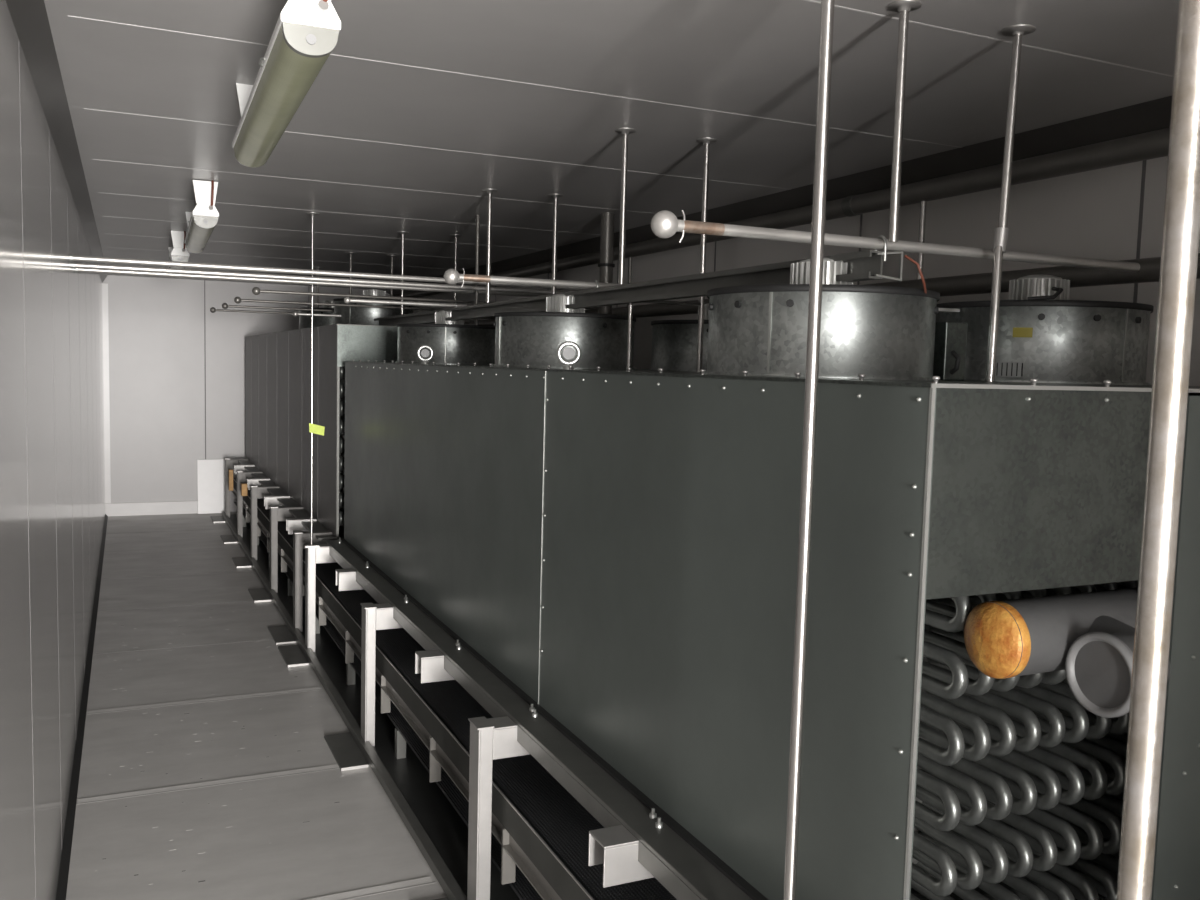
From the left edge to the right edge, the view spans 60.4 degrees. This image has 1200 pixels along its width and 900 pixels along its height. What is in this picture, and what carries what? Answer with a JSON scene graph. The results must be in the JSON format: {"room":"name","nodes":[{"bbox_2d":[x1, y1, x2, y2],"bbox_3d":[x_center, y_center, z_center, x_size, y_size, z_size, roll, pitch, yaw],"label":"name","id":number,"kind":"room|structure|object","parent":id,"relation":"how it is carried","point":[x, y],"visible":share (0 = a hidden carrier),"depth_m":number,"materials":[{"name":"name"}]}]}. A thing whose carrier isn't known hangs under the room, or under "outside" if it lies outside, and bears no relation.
{"room":"industrial refrigeration room","nodes":[
{"label":"industrial refrigeration room","id":0,"kind":"room"},
{"bbox_2d":[0,0,104,899],"bbox_3d":[-2.330,0.045,4.429,0.100,2.564,14.550,-1,5,-25],"label":"wall","id":1,"kind":"structure","parent":0,"point":[52,457],"depth_m":2.83,"materials":[{"name":"grey"}]},
{"bbox_2d":[6,0,107,282],"bbox_3d":[-2.227,-1.189,4.360,0.055,0.089,14.350,-1,5,-25],"label":"trim","id":2,"kind":"structure","parent":1,"relation":"attached to","point":[30,20],"depth_m":3.10,"materials":[{"name":"grey metal"}]},
{"bbox_2d":[56,514,107,899],"bbox_3d":[-2.305,1.307,4.559,0.026,0.030,14.350,-1,5,-25],"label":"baseboard","id":3,"kind":"structure","parent":1,"relation":"attached to","point":[61,892],"depth_m":4.43,"materials":[{"name":"black"}]},
{"bbox_2d":[75,268,546,296],"bbox_3d":[-1.175,-0.894,5.628,3.020,0.036,0.036,-1,5,-25],"label":"pipe","id":4,"kind":"object","parent":1,"relation":"attached to","point":[77,270],"visible":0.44,"depth_m":5.42,"materials":[{"name":"grey metal"}]},
{"bbox_2d":[73,261,570,294],"bbox_3d":[-1.075,-0.874,5.411,3.020,0.036,0.036,-1,5,-25],"label":"pipe","id":5,"kind":"object","parent":1,"relation":"attached to","point":[75,265],"visible":0.77,"depth_m":5.20,"materials":[{"name":"grey metal"}]},
{"bbox_2d":[70,254,588,290],"bbox_3d":[-0.966,-0.864,5.175,3.020,0.036,0.036,-1,5,-25],"label":"pipe","id":6,"kind":"object","parent":1,"relation":"attached to","point":[72,257],"visible":0.79,"depth_m":4.91,"materials":[{"name":"grey metal"}]},
{"bbox_2d":[103,275,390,511],"bbox_3d":[-3.894,-0.588,11.631,3.080,2.564,0.102,-1,5,-25],"label":"wall","id":7,"kind":"structure","parent":0,"point":[177,365],"depth_m":11.24,"materials":[{"name":"grey paint"}]},
{"bbox_2d":[102,283,110,502],"bbox_3d":[-5.245,-0.587,10.948,0.055,2.344,0.012,-1,5,-25],"label":"trim","id":8,"kind":"structure","parent":7,"relation":"attached to","point":[104,285],"depth_m":10.94,"materials":[{"name":"white metal"}]},
{"bbox_2d":[105,501,197,515],"bbox_3d":[-4.878,0.636,11.228,0.930,0.140,0.020,-1,5,-25],"label":"baseboard","id":9,"kind":"structure","parent":7,"relation":"attached to","point":[168,507],"depth_m":11.21,"materials":[{"name":"grey metal"}]},
{"bbox_2d":[66,512,446,899],"bbox_3d":[-0.919,1.344,5.200,3.280,0.083,14.550,-1,5,-25],"label":"floor","id":10,"kind":"structure","parent":0,"point":[209,771],"depth_m":4.47,"materials":[{"name":"grey concrete"}]},
{"bbox_2d":[197,459,224,513],"bbox_3d":[-4.290,0.403,11.416,0.320,0.596,0.070,-1,5,-25],"label":"board","id":11,"kind":"object","parent":10,"relation":"on","point":[210,472],"visible":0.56,"depth_m":11.40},
{"bbox_2d":[210,458,247,522],"bbox_3d":[-3.959,0.418,11.021,0.365,0.657,0.422,-1,5,-25],"label":"support stand","id":12,"kind":"object","parent":10,"relation":"on","point":[229,463],"visible":0.77,"depth_m":10.98,"materials":[{"name":"grey metal"}]},
{"bbox_2d":[220,470,262,543],"bbox_3d":[-3.418,0.529,9.844,0.365,0.657,0.422,-1,5,-25],"label":"support stand","id":13,"kind":"object","parent":10,"relation":"on","point":[242,476],"visible":0.76,"depth_m":9.81,"materials":[{"name":"grey metal"}]},
{"bbox_2d":[232,485,279,567],"bbox_3d":[-2.918,0.631,8.758,0.365,0.657,0.422,-1,5,-25],"label":"support stand","id":14,"kind":"object","parent":10,"relation":"on","point":[256,492],"visible":0.73,"depth_m":8.72,"materials":[{"name":"grey metal"}]},
{"bbox_2d":[248,505,302,602],"bbox_3d":[-2.376,0.742,7.582,0.365,0.657,0.422,-1,5,-25],"label":"support stand","id":15,"kind":"object","parent":10,"relation":"on","point":[277,513],"visible":0.71,"depth_m":7.55,"materials":[{"name":"grey metal"}]},
{"bbox_2d":[268,530,331,644],"bbox_3d":[-1.885,0.842,6.513,0.365,0.657,0.422,-1,5,-25],"label":"support stand","id":16,"kind":"object","parent":10,"relation":"on","point":[281,635],"visible":0.8,"depth_m":6.48,"materials":[{"name":"grey metal"}]},
{"bbox_2d":[234,458,338,539],"bbox_3d":[-2.852,0.352,8.841,0.215,0.098,5.400,-1,5,-25],"label":"support rail","id":17,"kind":"object","parent":16,"relation":"on","point":[297,513],"depth_m":8.15,"materials":[{"name":"metal"}]},
{"bbox_2d":[229,469,232,490],"bbox_3d":[-3.709,0.302,10.353,0.040,0.210,0.060,-1,5,-25],"label":"board","id":18,"kind":"object","parent":17,"relation":"attached to","point":[230,470],"visible":1,"depth_m":10.33,"materials":[{"name":"brown wood"}]},
{"bbox_2d":[241,483,247,495],"bbox_3d":[-3.224,0.358,9.333,0.050,0.110,0.080,-1,5,-25],"label":"board","id":19,"kind":"object","parent":17,"relation":"attached to","point":[244,486],"visible":1,"depth_m":9.30,"materials":[{"name":"brown wood"}]},
{"bbox_2d":[245,324,397,536],"bbox_3d":[-2.080,-0.353,9.130,1.496,1.321,5.440,-1,5,-25],"label":"housing","id":20,"kind":"object","parent":17,"relation":"on","point":[277,364],"depth_m":7.61,"materials":[{"name":"metal"}]},
{"bbox_2d":[286,517,316,533],"bbox_3d":[-2.047,0.519,7.061,0.190,0.098,0.090,-1,5,-25],"label":"support bracket","id":21,"kind":"object","parent":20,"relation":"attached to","point":[292,524],"visible":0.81,"depth_m":7.01,"materials":[{"name":"metal"}]},
{"bbox_2d":[299,300,333,328],"bbox_3d":[-2.309,-1.149,8.883,0.574,0.292,0.574,3,5,14],"label":"drum","id":22,"kind":"object","parent":20,"relation":"on","point":[304,321],"visible":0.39,"depth_m":8.63,"materials":[{"name":"black metal"}]},
{"bbox_2d":[339,367,344,525],"bbox_3d":[-2.482,-0.234,8.918,0.544,1.057,5.348,-1,5,-25],"label":"coil","id":23,"kind":"object","parent":20,"relation":"in","point":[342,369],"visible":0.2,"depth_m":6.42,"materials":[{"name":"metal"}]},
{"bbox_2d":[333,289,412,324],"bbox_3d":[-1.622,-1.008,7.390,0.574,0.292,0.574,-2,6,-36],"label":"drum","id":24,"kind":"object","parent":20,"relation":"on","point":[349,315],"visible":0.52,"depth_m":7.15,"materials":[{"name":"black"}]},
{"bbox_2d":[293,311,469,322],"bbox_3d":[-1.536,-0.929,7.326,1.258,0.058,0.036,-1,5,-25],"label":"pipe","id":25,"kind":"object","parent":20,"relation":"on","point":[295,313],"visible":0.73,"depth_m":7.13,"materials":[{"name":"grey metal"}]},
{"bbox_2d":[374,250,902,325],"bbox_3d":[-0.640,-0.697,5.233,0.093,0.069,6.275,-1,5,-25],"label":"rail","id":26,"kind":"object","parent":20,"relation":"on","point":[862,265],"visible":0.74,"depth_m":3.29,"materials":[{"name":"metal"}]},
{"bbox_2d":[344,297,466,307],"bbox_3d":[-1.011,-0.756,5.386,0.647,0.058,0.035,-1,5,-25],"label":"pipe","id":27,"kind":"object","parent":26,"relation":"on","point":[347,300],"visible":0.98,"depth_m":5.37,"materials":[{"name":"grey metal"}]},
{"bbox_2d":[444,268,620,288],"bbox_3d":[0.109,-0.614,3.914,1.443,0.073,0.056,-1,5,-25],"label":"pipe","id":28,"kind":"object","parent":26,"relation":"on","point":[451,276],"visible":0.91,"depth_m":3.71,"materials":[{"name":"grey metal"}]},
{"bbox_2d":[651,210,1139,271],"bbox_3d":[0.772,-0.478,2.454,1.459,0.074,0.058,-1,5,-25],"label":"pipe","id":29,"kind":"object","parent":26,"relation":"on","point":[664,224],"visible":1,"depth_m":2.37,"materials":[{"name":"grey metal"}]},
{"bbox_2d":[278,543,335,666],"bbox_3d":[-1.681,0.884,6.070,0.365,0.657,0.422,-1,5,-25],"label":"support stand","id":30,"kind":"object","parent":10,"relation":"on","point":[293,656],"visible":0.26,"depth_m":6.03,"materials":[{"name":"metal"}]},
{"bbox_2d":[222,512,466,899],"bbox_3d":[-1.702,1.185,6.013,0.038,0.038,11.500,-1,5,-25],"label":"rail","id":31,"kind":"object","parent":10,"relation":"on","point":[453,891],"visible":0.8,"depth_m":4.42,"materials":[{"name":"metal"}]},
{"bbox_2d":[324,603,402,770],"bbox_3d":[-1.014,1.020,4.622,0.365,0.657,0.422,-1,5,-25],"label":"support stand","id":32,"kind":"object","parent":10,"relation":"on","point":[346,752],"visible":0.62,"depth_m":4.59,"materials":[{"name":"metal"}]},
{"bbox_2d":[434,716,529,899],"bbox_3d":[-0.344,1.158,3.164,0.365,0.657,0.422,-1,5,-25],"label":"support stand","id":33,"kind":"object","parent":10,"relation":"on","point":[491,739],"visible":0.7,"depth_m":3.13,"materials":[{"name":"metal"}]},
{"bbox_2d":[325,538,767,899],"bbox_3d":[-0.414,0.835,3.518,0.195,0.134,5.870,-1,5,-25],"label":"support rail","id":34,"kind":"object","parent":33,"relation":"on","point":[677,859],"depth_m":2.78,"materials":[{"name":"metal"}]},
{"bbox_2d":[344,359,1199,899],"bbox_3d":[0.174,0.203,4.231,1.498,1.082,4.920,-1,5,-25],"label":"casing","id":35,"kind":"structure","parent":34,"relation":"on","point":[621,546],"depth_m":2.13,"materials":[{"name":"metal"}]},
{"bbox_2d":[417,345,433,363],"bbox_3d":[-0.771,-0.421,4.544,0.074,0.085,0.036,1,5,-5],"label":"lifting eye","id":36,"kind":"object","parent":35,"relation":"on","point":[425,353],"visible":1,"depth_m":4.54,"materials":[{"name":"silver metal"}]},
{"bbox_2d":[395,310,494,364],"bbox_3d":[-0.821,-0.614,5.608,0.574,0.292,0.574,4,5,25],"label":"drum","id":37,"kind":"object","parent":35,"relation":"on","point":[452,342],"visible":0.72,"depth_m":5.38,"materials":[{"name":"black metal"}]},
{"bbox_2d":[492,294,635,369],"bbox_3d":[-0.139,-0.471,4.090,0.574,0.292,0.574,2,5,4],"label":"drum","id":38,"kind":"object","parent":35,"relation":"on","point":[522,339],"visible":0.8,"depth_m":3.86,"materials":[{"name":"black"}]},
{"bbox_2d":[556,341,580,369],"bbox_3d":[-0.093,-0.283,3.079,0.074,0.085,0.036,1,5,-5],"label":"lifting eye","id":39,"kind":"object","parent":35,"relation":"on","point":[568,353],"visible":0.98,"depth_m":3.07,"materials":[{"name":"silver metal"}]},
{"bbox_2d":[627,301,700,369],"bbox_3d":[0.225,-0.407,3.680,0.288,0.250,0.024,-1,5,-25],"label":"frame","id":40,"kind":"object","parent":35,"relation":"on","point":[630,306],"visible":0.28,"depth_m":3.62,"materials":[{"name":"silver metal"}]},
{"bbox_2d":[648,303,708,371],"bbox_3d":[0.497,-0.479,4.382,0.574,0.292,0.574,1,5,-3],"label":"drum","id":41,"kind":"object","parent":35,"relation":"on","point":[674,342],"visible":0.34,"depth_m":4.18,"materials":[{"name":"black metal"}]},
{"bbox_2d":[704,258,939,379],"bbox_3d":[0.547,-0.328,2.563,0.574,0.292,0.574,-1,5,-25],"label":"drum","id":42,"kind":"object","parent":35,"relation":"on","point":[876,332],"visible":0.8,"depth_m":2.33,"materials":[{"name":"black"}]},
{"bbox_2d":[905,255,926,292],"bbox_3d":[0.727,-0.395,2.315,0.100,0.080,0.043,-3,6,-44],"label":"cable","id":43,"kind":"object","parent":42,"relation":"attached to","point":[906,256],"visible":1,"depth_m":2.28,"materials":[{"name":"brown plastic"}]},
{"bbox_2d":[938,308,959,312],"bbox_3d":[0.870,-0.354,2.709,0.160,0.040,0.060,-1,5,-25],"label":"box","id":44,"kind":"object","parent":42,"relation":"attached to","point":[948,310],"visible":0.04,"depth_m":2.71,"materials":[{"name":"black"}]},
{"bbox_2d":[933,322,967,380],"bbox_3d":[0.870,-0.248,2.594,0.070,0.145,0.127,-1,5,-25],"label":"junction box","id":45,"kind":"object","parent":35,"relation":"on","point":[950,337],"visible":0.73,"depth_m":2.56,"materials":[{"name":"black metal"}]},
{"bbox_2d":[910,580,1137,899],"bbox_3d":[-0.001,0.416,4.225,1.045,0.766,4.721,-1,5,-25],"label":"coil","id":46,"kind":"object","parent":35,"relation":"in","point":[1020,786],"visible":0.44,"depth_m":2.10,"materials":[{"name":"metal"}]},
{"bbox_2d":[936,275,1153,384],"bbox_3d":[1.205,-0.334,2.843,0.574,0.292,0.574,2,5,4],"label":"drum","id":47,"kind":"object","parent":35,"relation":"on","point":[1072,341],"visible":0.78,"depth_m":2.60,"materials":[{"name":"black"}]},
{"bbox_2d":[996,362,1022,376],"bbox_3d":[1.044,-0.205,2.627,0.063,0.037,0.004,5,6,35],"label":"vent","id":48,"kind":"object","parent":47,"relation":"attached to","point":[1004,369],"visible":1,"depth_m":2.63,"materials":[{"name":"grey metal"}]},
{"bbox_2d":[1013,327,1032,337],"bbox_3d":[1.069,-0.297,2.606,0.047,0.025,0.002,4,5,29],"label":"warning sticker","id":49,"kind":"object","parent":47,"relation":"attached to","point":[1017,331],"visible":1,"depth_m":2.60,"materials":[{"name":"yellow paper"}]},
{"bbox_2d":[1028,287,1062,299],"bbox_3d":[1.165,-0.404,2.656,0.060,0.050,0.206,5,6,39],"label":"cable","id":50,"kind":"object","parent":47,"relation":"attached to","point":[1059,290],"visible":1,"depth_m":2.59,"materials":[{"name":"black plastic"}]},
{"bbox_2d":[964,587,1137,678],"bbox_3d":[0.974,0.342,1.988,0.622,0.139,0.139,-1,5,-25],"label":"pipe","id":51,"kind":"object","parent":35,"relation":"attached to","point":[1010,638],"visible":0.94,"depth_m":1.86,"materials":[{"name":"grey metal"}]},
{"bbox_2d":[1065,615,1170,717],"bbox_3d":[0.930,0.385,1.840,0.169,0.150,0.193,-1,5,-25],"label":"pipe","id":52,"kind":"object","parent":51,"relation":"attached to","point":[1099,663],"visible":0.79,"depth_m":1.79,"materials":[{"name":"grey metal"}]},
{"bbox_2d":[230,477,1118,899],"bbox_3d":[-0.938,0.977,6.372,1.648,0.460,11.450,-1,5,-25],"label":"conveyor","id":53,"kind":"object","parent":10,"relation":"on","point":[540,831],"visible":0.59,"depth_m":3.86,"materials":[{"name":"metal"}]},
{"bbox_2d":[230,514,519,899],"bbox_3d":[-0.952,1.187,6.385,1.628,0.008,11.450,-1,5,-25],"label":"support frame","id":54,"kind":"object","parent":53,"relation":"on","point":[441,822],"depth_m":4.34,"materials":[{"name":"metal"}]},
{"bbox_2d":[783,0,834,899],"bbox_3d":[0.335,0.339,1.724,0.080,2.568,0.072,-1,5,-25],"label":"vertical pole","id":55,"kind":"object","parent":10,"relation":"on","point":[827,6],"visible":1,"depth_m":1.69,"materials":[{"name":"silver metal"}]},
{"bbox_2d":[1116,0,1199,899],"bbox_3d":[0.601,0.393,1.146,0.080,2.568,0.072,-1,5,-25],"label":"vertical pole","id":56,"kind":"object","parent":10,"relation":"on","point":[1181,223],"visible":1,"depth_m":1.10,"materials":[{"name":"metal"}]},
{"bbox_2d":[44,0,1178,289],"bbox_3d":[-0.850,-1.299,4.983,3.280,0.101,14.550,-1,5,-25],"label":"ceiling","id":57,"kind":"structure","parent":0,"point":[417,108],"depth_m":3.21,"materials":[{"name":"white metal"}]},
{"bbox_2d":[168,231,189,277],"bbox_3d":[-3.051,-1.399,7.432,0.126,0.221,1.385,-1,5,-23],"label":"ceiling lamp","id":58,"kind":"object","parent":57,"relation":"hanging from","point":[179,253],"visible":0.7,"depth_m":6.83,"materials":[{"name":"white plastic"}]},
{"bbox_2d":[169,257,184,277],"bbox_3d":[-3.056,-1.318,7.458,0.108,0.055,1.328,-1,5,-23],"label":"diffuser","id":59,"kind":"object","parent":58,"relation":"attached to","point":[179,259],"depth_m":6.84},
{"bbox_2d":[184,180,218,253],"bbox_3d":[-2.103,-1.202,5.401,0.126,0.221,1.385,-1,5,-23],"label":"ceiling lamp","id":60,"kind":"object","parent":57,"relation":"hanging from","point":[201,222],"visible":1,"depth_m":4.81,"materials":[{"name":"white plastic"}]},
{"bbox_2d":[185,217,215,253],"bbox_3d":[-2.108,-1.122,5.427,0.108,0.055,1.328,-1,5,-23],"label":"diffuser","id":61,"kind":"object","parent":60,"relation":"attached to","point":[200,229],"depth_m":5.13,"materials":[{"name":"white plastic"}]},
{"bbox_2d":[232,0,340,167],"bbox_3d":[-0.835,-0.946,2.628,0.126,0.221,1.385,-1,5,-23],"label":"ceiling lamp","id":62,"kind":"object","parent":57,"relation":"hanging from","point":[305,33],"visible":1,"depth_m":2.25,"materials":[{"name":"white plastic"}]},
{"bbox_2d":[304,212,324,547],"bbox_3d":[-1.633,-0.389,5.896,0.110,1.904,0.072,-1,5,-25],"label":"rod","id":63,"kind":"object","parent":57,"relation":"hanging from","point":[317,429],"visible":1,"depth_m":5.90,"materials":[{"name":"silver metal"}]},
{"bbox_2d":[314,267,321,307],"bbox_3d":[-2.549,-1.383,9.303,0.072,0.529,0.072,-1,5,-25],"label":"rod","id":64,"kind":"object","parent":57,"relation":"hanging from","point":[317,268],"visible":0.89,"depth_m":9.29,"materials":[{"name":"metal"}]},
{"bbox_2d":[346,252,355,297],"bbox_3d":[-1.924,-1.255,7.946,0.072,0.529,0.072,-1,5,-25],"label":"rod","id":65,"kind":"object","parent":57,"relation":"hanging from","point":[350,253],"visible":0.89,"depth_m":7.93,"materials":[{"name":"metal"}]},
{"bbox_2d":[387,255,395,299],"bbox_3d":[-1.634,-1.221,8.082,0.072,0.603,0.072,-1,5,-25],"label":"rod","id":66,"kind":"object","parent":57,"relation":"hanging from","point":[391,256],"visible":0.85,"depth_m":8.06,"materials":[{"name":"metal"}]},
{"bbox_2d":[397,231,408,314],"bbox_3d":[-1.263,-1.126,6.586,0.072,0.529,0.072,-1,5,-25],"label":"rod","id":67,"kind":"object","parent":57,"relation":"hanging from","point":[401,232],"visible":0.87,"depth_m":6.57,"materials":[{"name":"silver metal"}]},
{"bbox_2d":[450,234,461,299],"bbox_3d":[-0.937,-1.087,6.673,0.072,0.603,0.072,-1,5,-25],"label":"rod","id":68,"kind":"object","parent":57,"relation":"hanging from","point":[454,235],"visible":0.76,"depth_m":6.65,"materials":[{"name":"silver metal"}]},
{"bbox_2d":[474,215,479,324],"bbox_3d":[-0.687,-0.952,5.748,0.019,0.709,0.019,-1,5,-25],"label":"rod","id":69,"kind":"object","parent":57,"relation":"hanging from","point":[477,216],"visible":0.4,"depth_m":5.73,"materials":[{"name":"grey metal"}]},
{"bbox_2d":[482,189,497,302],"bbox_3d":[-0.528,-0.968,4.901,0.072,0.529,0.072,-1,5,-25],"label":"rod","id":70,"kind":"object","parent":57,"relation":"hanging from","point":[489,191],"visible":1,"depth_m":4.89,"materials":[{"name":"silver metal"}]},
{"bbox_2d":[549,194,562,293],"bbox_3d":[-0.224,-0.819,5.008,0.072,0.829,0.072,-1,5,-25],"label":"rod","id":71,"kind":"object","parent":57,"relation":"hanging from","point":[555,196],"visible":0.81,"depth_m":4.98,"materials":[{"name":"silver metal"}]},
{"bbox_2d":[598,212,614,313],"bbox_3d":[0.032,-0.890,5.565,0.092,0.764,0.092,-1,5,-25],"label":"vent pipe","id":72,"kind":"object","parent":57,"relation":"hanging from","point":[606,265],"visible":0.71,"depth_m":5.52,"materials":[{"name":"black metal"}]},
{"bbox_2d":[615,128,635,283],"bbox_3d":[0.081,-0.844,3.588,0.072,0.529,0.072,-1,5,-25],"label":"rod","id":73,"kind":"object","parent":57,"relation":"hanging from","point":[625,132],"visible":0.94,"depth_m":3.58,"materials":[{"name":"silver metal"}]},
{"bbox_2d":[696,138,716,371],"bbox_3d":[0.372,-0.697,3.721,0.072,0.829,0.072,-1,5,-25],"label":"rod","id":74,"kind":"object","parent":57,"relation":"hanging from","point":[706,141],"visible":0.91,"depth_m":3.71,"materials":[{"name":"silver metal"}]},
{"bbox_2d":[888,0,921,241],"bbox_3d":[0.669,-0.729,2.306,0.072,0.519,0.072,-1,5,-25],"label":"rod","id":75,"kind":"object","parent":57,"relation":"hanging from","point":[903,7],"visible":1,"depth_m":2.30,"materials":[{"name":"silver metal"}]},
{"bbox_2d":[985,24,1035,381],"bbox_3d":[0.974,-0.578,2.461,0.078,0.829,0.076,-1,5,-25],"label":"rod","id":76,"kind":"object","parent":57,"relation":"hanging from","point":[1017,31],"visible":1,"depth_m":2.44,"materials":[{"name":"silver metal"}]},
{"bbox_2d":[404,156,1199,385],"bbox_3d":[0.559,0.011,5.755,0.102,2.564,14.550,-1,5,-25],"label":"wall","id":77,"kind":"structure","parent":0,"point":[1115,213],"depth_m":3.66,"materials":[{"name":"grey"}]},
{"bbox_2d":[234,297,440,310],"bbox_3d":[-1.283,-0.955,6.943,2.239,0.044,0.044,-1,5,-25],"label":"pipe","id":78,"kind":"object","parent":77,"relation":"attached to","point":[237,300],"visible":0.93,"depth_m":6.72,"materials":[{"name":"grey metal"}]},
{"bbox_2d":[210,307,474,320],"bbox_3d":[-1.995,-1.099,8.458,2.265,0.044,0.044,-1,5,-25],"label":"pipe","id":79,"kind":"object","parent":77,"relation":"attached to","point":[212,309],"visible":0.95,"depth_m":8.10,"materials":[{"name":"grey metal"}]},
{"bbox_2d":[222,303,495,318],"bbox_3d":[-1.659,-1.032,7.757,2.241,0.044,0.044,-1,5,-25],"label":"pipe","id":80,"kind":"object","parent":77,"relation":"attached to","point":[224,305],"visible":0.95,"depth_m":7.45,"materials":[{"name":"grey metal"}]},
{"bbox_2d":[252,287,598,309],"bbox_3d":[-0.847,-0.866,5.992,2.242,0.044,0.044,-1,5,-25],"label":"pipe","id":81,"kind":"object","parent":77,"relation":"attached to","point":[256,291],"visible":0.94,"depth_m":5.77,"materials":[{"name":"grey metal"}]},
{"bbox_2d":[383,96,1171,294],"bbox_3d":[0.490,-1.233,5.606,0.125,0.064,14.350,-1,5,-25],"label":"pipe","id":82,"kind":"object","parent":77,"relation":"attached to","point":[1153,115],"depth_m":3.92,"materials":[{"name":"black metal"}]},
{"bbox_2d":[464,253,1199,325],"bbox_3d":[0.017,-0.813,6.174,0.068,0.068,10.700,-1,5,-25],"label":"pipe","id":83,"kind":"object","parent":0,"point":[1149,271],"visible":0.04,"depth_m":3.38,"materials":[{"name":"black metal"}]},
{"bbox_2d":[627,257,631,305],"bbox_3d":[0.168,-0.963,5.842,0.022,0.300,0.022,-1,5,-25],"label":"rod","id":84,"kind":"object","parent":83,"relation":"on","point":[629,258],"visible":0.53,"depth_m":5.83,"materials":[{"name":"grey metal"}]},
{"bbox_2d":[917,201,926,278],"bbox_3d":[1.155,-0.761,3.697,0.021,0.300,0.021,-1,5,-25],"label":"rod","id":85,"kind":"object","parent":83,"relation":"on","point":[923,204],"visible":0.58,"depth_m":3.69,"materials":[{"name":"silver metal"}]},
{"bbox_2d":[390,128,1169,299],"bbox_3d":[-0.161,-1.195,6.553,0.080,0.080,11.600,-1,5,-25],"label":"pipe","id":86,"kind":"object","parent":85,"relation":"on","point":[1153,144],"visible":0.76,"depth_m":3.60,"materials":[{"name":"metal"}]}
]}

